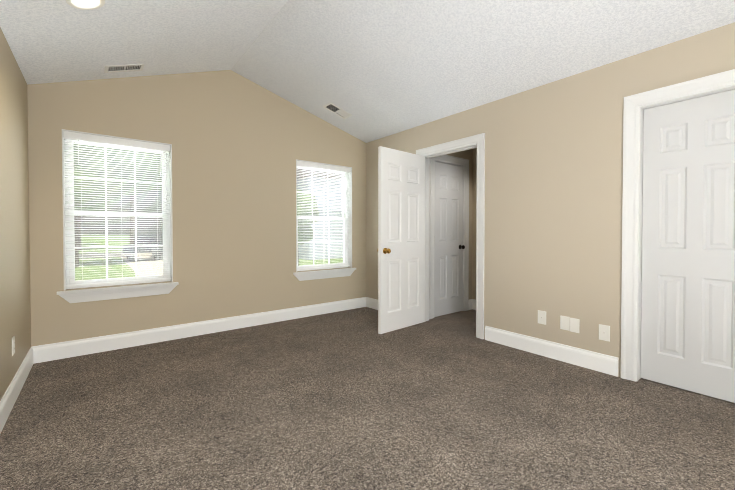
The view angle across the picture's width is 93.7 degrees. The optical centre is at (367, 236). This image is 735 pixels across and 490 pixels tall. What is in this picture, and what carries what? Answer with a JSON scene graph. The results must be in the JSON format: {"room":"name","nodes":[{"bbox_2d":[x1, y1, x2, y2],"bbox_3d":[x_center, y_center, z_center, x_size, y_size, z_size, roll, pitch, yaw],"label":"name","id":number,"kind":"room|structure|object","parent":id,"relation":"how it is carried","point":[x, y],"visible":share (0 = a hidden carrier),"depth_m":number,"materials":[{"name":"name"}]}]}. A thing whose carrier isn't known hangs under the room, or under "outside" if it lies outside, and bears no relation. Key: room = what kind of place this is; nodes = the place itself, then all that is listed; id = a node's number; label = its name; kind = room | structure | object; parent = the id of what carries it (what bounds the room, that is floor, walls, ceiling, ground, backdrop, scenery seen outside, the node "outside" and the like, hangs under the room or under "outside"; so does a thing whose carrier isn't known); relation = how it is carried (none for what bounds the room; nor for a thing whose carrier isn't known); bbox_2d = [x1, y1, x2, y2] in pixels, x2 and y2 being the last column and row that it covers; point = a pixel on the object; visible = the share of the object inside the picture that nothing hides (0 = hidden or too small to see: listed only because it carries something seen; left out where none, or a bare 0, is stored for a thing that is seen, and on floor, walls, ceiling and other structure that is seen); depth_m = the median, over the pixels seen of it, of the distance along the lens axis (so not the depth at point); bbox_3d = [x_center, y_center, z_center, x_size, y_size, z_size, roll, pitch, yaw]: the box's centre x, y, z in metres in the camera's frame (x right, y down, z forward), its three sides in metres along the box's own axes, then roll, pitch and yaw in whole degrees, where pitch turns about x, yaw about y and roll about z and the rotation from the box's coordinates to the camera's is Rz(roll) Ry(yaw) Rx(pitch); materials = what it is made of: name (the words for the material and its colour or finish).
{"room":"empty bedroom","nodes":[
{"label":"empty bedroom","id":0,"kind":"room"},
{"bbox_2d":[0,27,30,400],"bbox_3d":[-1.192,-0.192,0.647,0.180,2.613,5.993,-1,1,-38],"label":"wall","id":1,"kind":"structure","parent":0,"point":[15,311],"depth_m":2.36,"materials":[{"name":"beige paint"}]},
{"bbox_2d":[12,336,14,355],"bbox_3d":[-2.364,0.728,2.301,0.008,0.116,0.074,-1,1,-38],"label":"outlet","id":2,"kind":"object","parent":1,"relation":"attached to","point":[13,345],"visible":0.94,"depth_m":2.29,"materials":[{"name":"white plastic"}]},
{"bbox_2d":[0,346,35,433],"bbox_3d":[-1.116,1.041,0.726,0.015,0.146,5.633,-1,1,-38],"label":"baseboard","id":3,"kind":"structure","parent":1,"relation":"attached to","point":[8,400],"depth_m":2.30,"materials":[{"name":"white wood"}]},
{"bbox_2d":[0,0,287,84],"bbox_3d":[-0.540,-1.605,1.140,1.841,0.828,5.993,-1,1,-38],"label":"ceiling","id":4,"kind":"structure","parent":0,"point":[51,41],"depth_m":2.64,"materials":[{"name":"white paint"}]},
{"bbox_2d":[66,0,104,9],"bbox_3d":[-1.708,-1.479,2.053,0.196,0.149,0.196,-25,16,-35],"label":"recessed light","id":5,"kind":"object","parent":4,"relation":"in","point":[87,4],"visible":1,"depth_m":2.12,"materials":[{"name":"white glass"}]},
{"bbox_2d":[104,64,143,72],"bbox_3d":[-2.209,-1.577,3.095,0.305,0.128,0.155,-25,16,-35],"label":"ceiling vent","id":6,"kind":"object","parent":4,"relation":"in","point":[123,68],"visible":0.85,"depth_m":3.11,"materials":[{"name":"silver metal"}]},
{"bbox_2d":[27,70,365,346],"bbox_3d":[-1.521,-0.512,4.084,3.922,3.150,0.180,-1,1,-38],"label":"wall","id":7,"kind":"structure","parent":0,"point":[240,144],"depth_m":3.77,"materials":[{"name":"beige paint"}]},
{"bbox_2d":[57,129,178,302],"bbox_3d":[-2.401,-0.184,3.362,0.945,1.547,0.212,-1,1,-38],"label":"window","id":8,"kind":"structure","parent":7,"relation":"in","point":[86,295],"depth_m":3.34,"materials":[{"name":"white"}]},
{"bbox_2d":[63,131,170,286],"bbox_3d":[-2.386,-0.249,3.344,0.838,1.394,0.054,-1,1,-38],"label":"window blind","id":9,"kind":"object","parent":8,"relation":"attached to","point":[102,139],"visible":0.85,"depth_m":3.31,"materials":[{"name":"white plastic"}]},
{"bbox_2d":[36,297,363,362],"bbox_3d":[-1.425,0.991,4.058,3.592,0.146,0.015,-1,1,-38],"label":"baseboard","id":10,"kind":"structure","parent":7,"relation":"attached to","point":[67,349],"depth_m":3.61,"materials":[{"name":"white wood"}]},
{"bbox_2d":[293,159,355,280],"bbox_3d":[-0.612,-0.218,4.771,0.980,1.573,0.212,-1,1,-38],"label":"window","id":11,"kind":"structure","parent":7,"relation":"in","point":[314,275],"depth_m":4.87,"materials":[{"name":"white"}]},
{"bbox_2d":[297,161,350,269],"bbox_3d":[-0.597,-0.283,4.753,0.873,1.420,0.054,-1,1,-38],"label":"window blind","id":12,"kind":"object","parent":11,"relation":"attached to","point":[321,166],"visible":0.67,"depth_m":4.75,"materials":[{"name":"white plastic"}]},
{"bbox_2d":[0,307,734,489],"bbox_3d":[0.286,1.157,1.832,3.942,0.120,5.993,-1,1,-38],"label":"floor carpet","id":13,"kind":"object","parent":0,"point":[351,399],"visible":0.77,"depth_m":2.06,"materials":[{"name":"brown carpet"}]},
{"bbox_2d":[472,148,476,299],"bbox_3d":[2.994,-0.194,3.217,0.120,2.540,4.850,-1,1,-38],"label":"wall","id":14,"kind":"structure","parent":0,"point":[474,223],"depth_m":4.97,"materials":[{"name":"beige paint"}]},
{"bbox_2d":[231,0,734,142],"bbox_3d":[1.001,-1.681,2.353,2.081,0.712,5.993,-1,1,-38],"label":"ceiling","id":15,"kind":"structure","parent":0,"point":[377,69],"depth_m":2.92,"materials":[{"name":"white paint"}]},
{"bbox_2d":[323,102,351,118],"bbox_3d":[-0.365,-1.645,4.356,0.340,0.128,0.185,18,-10,-37],"label":"ceiling vent","id":16,"kind":"object","parent":15,"relation":"in","point":[337,110],"visible":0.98,"depth_m":4.37,"materials":[{"name":"silver metal"}]},
{"bbox_2d":[366,22,734,376],"bbox_3d":[1.826,-0.242,2.911,0.120,2.646,5.814,-1,1,-38],"label":"wall","id":17,"kind":"structure","parent":0,"point":[553,195],"depth_m":3.01,"materials":[{"name":"beige paint"}]},
{"bbox_2d":[364,297,377,309],"bbox_3d":[0.298,0.980,4.762,0.015,0.146,0.994,-1,1,-38],"label":"baseboard","id":18,"kind":"structure","parent":17,"relation":"attached to","point":[372,303],"depth_m":5.06,"materials":[{"name":"white wood"}]},
{"bbox_2d":[377,146,424,333],"bbox_3d":[0.415,0.036,3.990,0.771,2.032,0.177,-1,1,-42],"label":"entry door","id":19,"kind":"structure","parent":17,"relation":"in","point":[401,239],"depth_m":3.94,"materials":[{"name":"white wood"}]},
{"bbox_2d":[416,133,484,338],"bbox_3d":[0.968,-0.008,4.004,0.162,2.145,0.964,-1,1,-38],"label":"door frame","id":20,"kind":"structure","parent":17,"relation":"attached to","point":[468,143],"depth_m":3.65,"materials":[{"name":"white wood"}]},
{"bbox_2d":[468,299,475,309],"bbox_3d":[2.541,1.008,2.917,0.986,0.146,4.550,-1,1,-38],"label":"baseboard","id":21,"kind":"structure","parent":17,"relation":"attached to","point":[472,303],"depth_m":4.96,"materials":[{"name":"white wood"}]},
{"bbox_2d":[538,310,545,324],"bbox_3d":[1.583,0.733,3.129,0.010,0.120,0.076,-1,1,-38],"label":"outlet","id":22,"kind":"object","parent":17,"relation":"attached to","point":[541,314],"depth_m":3.12,"materials":[{"name":"white plastic"}]},
{"bbox_2d":[485,326,618,376],"bbox_3d":[1.585,1.005,3.127,0.015,0.146,1.161,-1,1,-38],"label":"baseboard","id":23,"kind":"structure","parent":17,"relation":"attached to","point":[599,362],"depth_m":3.02,"materials":[{"name":"white wood"}]},
{"bbox_2d":[560,315,579,332],"bbox_3d":[1.730,0.748,2.947,0.007,0.122,0.151,-1,1,-38],"label":"outlet","id":24,"kind":"object","parent":17,"relation":"attached to","point":[570,324],"depth_m":2.95,"materials":[{"name":"white plastic"}]},
{"bbox_2d":[599,324,609,341],"bbox_3d":[1.887,0.766,2.745,0.010,0.124,0.076,-1,1,-38],"label":"outlet","id":25,"kind":"object","parent":17,"relation":"attached to","point":[604,330],"depth_m":2.74,"materials":[{"name":"white plastic"}]},
{"bbox_2d":[621,69,734,381],"bbox_3d":[2.252,0.016,2.374,0.162,2.145,0.785,-1,1,-38],"label":"trim","id":26,"kind":"structure","parent":17,"relation":"attached to","point":[635,105],"depth_m":2.58,"materials":[{"name":"white wood"}]},
{"bbox_2d":[640,89,734,402],"bbox_3d":[2.274,0.060,2.391,0.177,2.032,0.583,-1,1,-38],"label":"closet door","id":27,"kind":"structure","parent":17,"relation":"in","point":[688,285],"depth_m":2.40,"materials":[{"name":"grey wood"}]},
{"label":"outside","id":28,"kind":"structure","parent":0,"visible":0},
{"bbox_2d":[75,235,342,280],"bbox_3d":[-62.102,0.482,119.198,350.000,0.300,255.567,-1,1,-38],"label":"ground","id":29,"kind":"structure","parent":28,"point":[87,272],"depth_m":23.73,"materials":[{"name":"green plant"}]},
{"bbox_2d":[77,145,98,249],"bbox_3d":[-33.067,-7.227,38.864,11.609,17.533,10.381,-1,1,-38],"label":"tree","id":30,"kind":"object","parent":29,"relation":"on","point":[79,240],"depth_m":38.79,"materials":[{"name":"green plant"}]},
{"bbox_2d":[74,142,122,267],"bbox_3d":[-17.277,-2.158,20.258,4.772,7.956,4.856,-1,1,-38],"label":"tree","id":31,"kind":"object","parent":29,"relation":"on","point":[93,197],"depth_m":19.85,"materials":[{"name":"green plant"}]},
{"bbox_2d":[79,252,125,258],"bbox_3d":[-4.574,1.415,46.175,350.000,0.030,7.500,-1,1,-38],"label":"road","id":32,"kind":"structure","parent":29,"relation":"on","point":[104,254],"depth_m":30.26,"materials":[{"name":"grey asphalt"}]},
{"bbox_2d":[100,146,161,243],"bbox_3d":[-27.118,-7.016,41.122,10.137,17.042,8.967,-1,1,-38],"label":"tree","id":33,"kind":"object","parent":29,"relation":"on","point":[138,184],"depth_m":38.42,"materials":[{"name":"green plant"}]},
{"bbox_2d":[121,255,162,275],"bbox_3d":[-9.441,1.835,18.420,4.800,0.025,30.087,-1,1,-38],"label":"driveway","id":34,"kind":"structure","parent":29,"relation":"on","point":[160,268],"depth_m":20.76,"materials":[{"name":"concrete"}]},
{"bbox_2d":[122,235,162,260],"bbox_3d":[-16.589,0.771,26.832,1.960,1.850,5.720,0,1,-10],"label":"pickup truck","id":35,"kind":"object","parent":34,"relation":"on","point":[149,253],"depth_m":24.77,"materials":[{"name":"grey paint"}]},
{"bbox_2d":[297,190,319,265],"bbox_3d":[-3.248,-0.092,15.672,2.335,3.961,2.820,-1,1,-38],"label":"sapling","id":36,"kind":"object","parent":29,"relation":"on","point":[303,227],"depth_m":14.97,"materials":[{"name":"green plant"}]},
{"bbox_2d":[297,168,342,259],"bbox_3d":[-0.867,-3.307,35.337,18.300,9.800,11.800,-1,1,-38],"label":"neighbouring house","id":37,"kind":"structure","parent":29,"relation":"on","point":[302,251],"depth_m":26.53,"materials":[{"name":"white"}]},
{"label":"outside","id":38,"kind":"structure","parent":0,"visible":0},
{"bbox_2d":[424,309,475,336],"bbox_3d":[2.559,1.141,2.895,1.225,0.120,4.850,-1,1,-38],"label":"floor","id":39,"kind":"structure","parent":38,"point":[464,322],"depth_m":4.31,"materials":[{"name":"brown carpet"}]},
{"bbox_2d":[447,149,472,298],"bbox_3d":[1.133,-0.217,4.781,1.107,2.540,0.150,-1,1,-38],"label":"wall","id":40,"kind":"structure","parent":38,"point":[467,154],"depth_m":4.96,"materials":[{"name":"beige paint"}]},
{"bbox_2d":[429,155,468,318],"bbox_3d":[1.081,-0.019,4.711,0.812,2.145,0.141,-1,1,-38],"label":"door frame","id":41,"kind":"structure","parent":40,"relation":"attached to","point":[457,161],"depth_m":4.64,"materials":[{"name":"white wood"}]},
{"bbox_2d":[434,162,464,316],"bbox_3d":[1.117,0.033,4.659,0.619,2.032,0.106,-1,1,-38],"label":"hall door","id":42,"kind":"structure","parent":40,"relation":"in","point":[448,273],"depth_m":4.67,"materials":[{"name":"grey wood"}]}
]}

